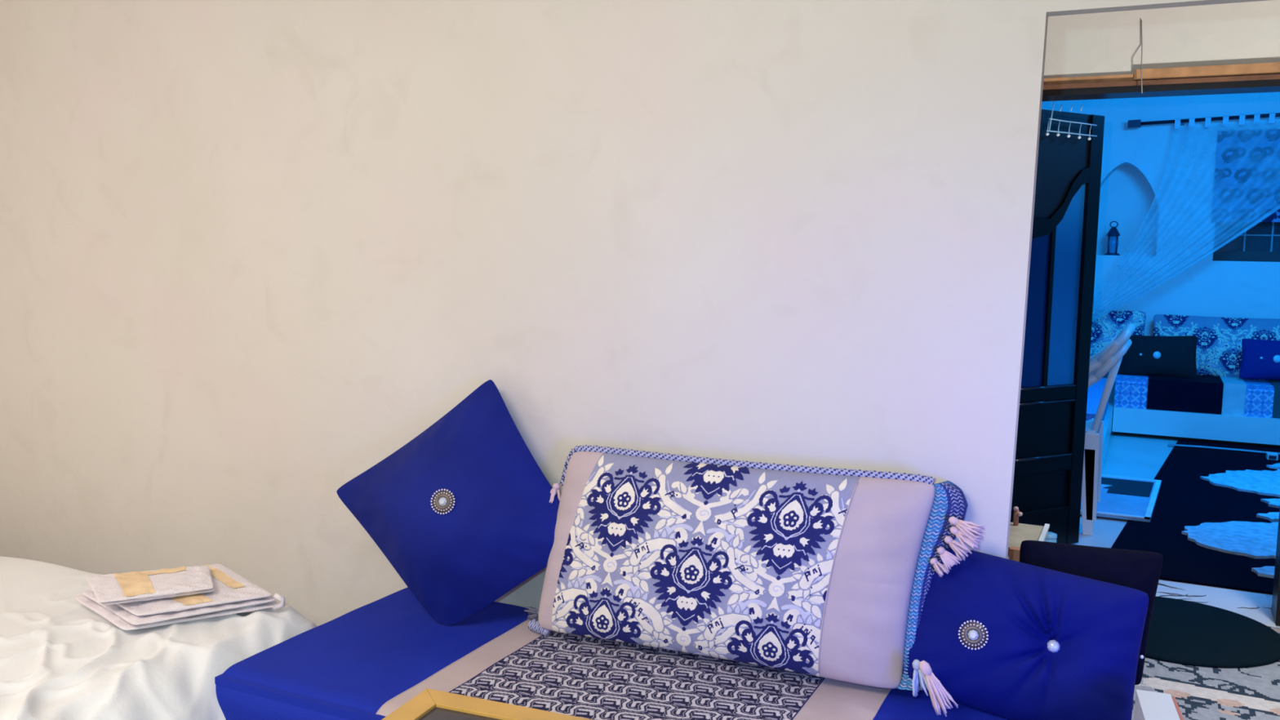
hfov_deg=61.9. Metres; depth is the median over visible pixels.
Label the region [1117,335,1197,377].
throw pillow
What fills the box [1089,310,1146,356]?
cushion
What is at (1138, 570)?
chair
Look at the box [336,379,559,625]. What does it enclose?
velvet cushion
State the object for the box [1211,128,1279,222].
window blind
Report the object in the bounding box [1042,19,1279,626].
trim
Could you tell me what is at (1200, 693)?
patterned carpet
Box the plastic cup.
[1044,531,1057,542]
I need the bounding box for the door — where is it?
[1010,109,1104,544]
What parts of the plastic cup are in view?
lid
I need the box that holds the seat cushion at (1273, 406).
[1267,379,1279,418]
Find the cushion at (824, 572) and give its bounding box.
[524,444,984,716]
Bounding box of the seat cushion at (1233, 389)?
[1220,376,1246,415]
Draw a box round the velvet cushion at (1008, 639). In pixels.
[902,546,1148,719]
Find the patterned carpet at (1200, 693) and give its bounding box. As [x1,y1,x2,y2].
[1131,626,1279,719]
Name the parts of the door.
pane, rail, panel, rail, moulding, panel, moulding, rail, moulding, arched rail, panel, pane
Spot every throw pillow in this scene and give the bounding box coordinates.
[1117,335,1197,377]
[1239,338,1279,380]
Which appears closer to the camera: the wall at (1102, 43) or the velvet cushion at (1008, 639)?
the velvet cushion at (1008, 639)
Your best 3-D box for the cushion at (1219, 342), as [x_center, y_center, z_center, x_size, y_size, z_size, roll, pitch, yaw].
[4.654,-0.097,8.474,1.067,0.484,0.158,4,7,25]
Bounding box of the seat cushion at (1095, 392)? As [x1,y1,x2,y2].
[1085,377,1108,421]
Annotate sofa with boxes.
[214,586,1183,719]
[1085,373,1279,468]
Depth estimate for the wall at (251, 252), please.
2.86 m
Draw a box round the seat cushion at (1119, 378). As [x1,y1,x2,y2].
[1115,373,1148,382]
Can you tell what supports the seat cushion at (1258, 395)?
on the sofa at (1202, 408)
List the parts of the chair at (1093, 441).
seat, leg, leg, arm, arm, rail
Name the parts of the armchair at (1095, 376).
leg, arm, rail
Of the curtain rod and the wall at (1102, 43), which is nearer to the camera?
the wall at (1102, 43)
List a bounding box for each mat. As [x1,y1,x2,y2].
[1080,474,1161,522]
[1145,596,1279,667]
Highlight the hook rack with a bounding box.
[1045,101,1097,140]
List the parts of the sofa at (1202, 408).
seat panel, seat panel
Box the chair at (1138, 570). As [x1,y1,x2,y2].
[1019,540,1163,684]
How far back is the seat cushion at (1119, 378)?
8.30 m
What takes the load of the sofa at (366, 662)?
on the floor
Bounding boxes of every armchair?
[1080,338,1132,535]
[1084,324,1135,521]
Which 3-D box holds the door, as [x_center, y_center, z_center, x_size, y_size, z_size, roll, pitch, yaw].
[1.853,-0.114,4.925,0.651,2.035,0.052,-2,7,-29]
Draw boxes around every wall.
[0,0,1269,626]
[1041,92,1279,402]
[1044,0,1279,78]
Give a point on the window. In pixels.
(1233, 241)
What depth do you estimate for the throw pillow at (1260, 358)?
8.12 m
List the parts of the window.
pane, pane, pane, pane, pane, pane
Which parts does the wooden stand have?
post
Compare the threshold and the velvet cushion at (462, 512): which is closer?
the velvet cushion at (462, 512)
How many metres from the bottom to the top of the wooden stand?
0.686 m
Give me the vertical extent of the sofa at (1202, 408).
0.460 m
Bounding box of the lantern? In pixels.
[1104,221,1119,255]
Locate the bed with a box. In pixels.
[0,555,317,719]
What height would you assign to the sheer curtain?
1.695 m
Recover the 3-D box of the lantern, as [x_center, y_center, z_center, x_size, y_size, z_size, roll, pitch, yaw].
[3.995,-1.025,9.007,0.111,0.293,0.111,-4,8,-42]
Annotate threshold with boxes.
[1155,580,1275,626]
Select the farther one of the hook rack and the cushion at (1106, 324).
the cushion at (1106, 324)
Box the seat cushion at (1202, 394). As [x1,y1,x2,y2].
[1146,374,1223,414]
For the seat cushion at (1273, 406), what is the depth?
7.87 m
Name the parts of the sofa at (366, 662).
mattress, seat panel, seat panel, seat panel, seat panel, seat panel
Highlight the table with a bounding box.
[382,688,592,719]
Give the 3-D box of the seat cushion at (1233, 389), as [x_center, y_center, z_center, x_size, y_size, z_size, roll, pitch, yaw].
[4.593,0.266,8.293,0.150,0.235,0.690,4,7,25]
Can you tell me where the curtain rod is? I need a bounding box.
[1128,112,1279,128]
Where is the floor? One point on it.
(1126, 455)
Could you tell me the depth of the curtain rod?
8.54 m
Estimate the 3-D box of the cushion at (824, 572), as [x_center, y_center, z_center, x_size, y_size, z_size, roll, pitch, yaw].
[0.197,0.477,2.485,1.136,0.496,0.232,4,7,25]
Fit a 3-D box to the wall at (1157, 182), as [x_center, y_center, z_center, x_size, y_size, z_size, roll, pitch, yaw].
[4.699,-0.841,8.719,4.500,2.800,0.260,4,7,25]
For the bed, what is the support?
on the floor
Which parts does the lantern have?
post, glass, post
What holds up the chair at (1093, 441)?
on the floor
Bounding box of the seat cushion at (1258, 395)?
[1242,378,1274,412]
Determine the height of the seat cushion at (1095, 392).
0.225 m
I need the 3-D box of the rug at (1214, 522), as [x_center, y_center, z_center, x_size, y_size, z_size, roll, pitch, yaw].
[3.951,0.815,6.026,2.340,0.052,3.970,4,7,25]
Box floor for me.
[1007,427,1279,627]
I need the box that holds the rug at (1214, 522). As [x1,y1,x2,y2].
[1111,439,1279,595]
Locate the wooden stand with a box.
[1008,506,1049,561]
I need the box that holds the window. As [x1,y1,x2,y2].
[1212,222,1279,262]
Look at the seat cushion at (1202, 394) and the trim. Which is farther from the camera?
the seat cushion at (1202, 394)
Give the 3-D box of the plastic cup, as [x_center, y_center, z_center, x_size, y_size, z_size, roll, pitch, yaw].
[1.845,0.854,4.821,0.068,0.151,0.068,4,7,25]
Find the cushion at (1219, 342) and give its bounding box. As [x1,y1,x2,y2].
[1153,314,1279,380]

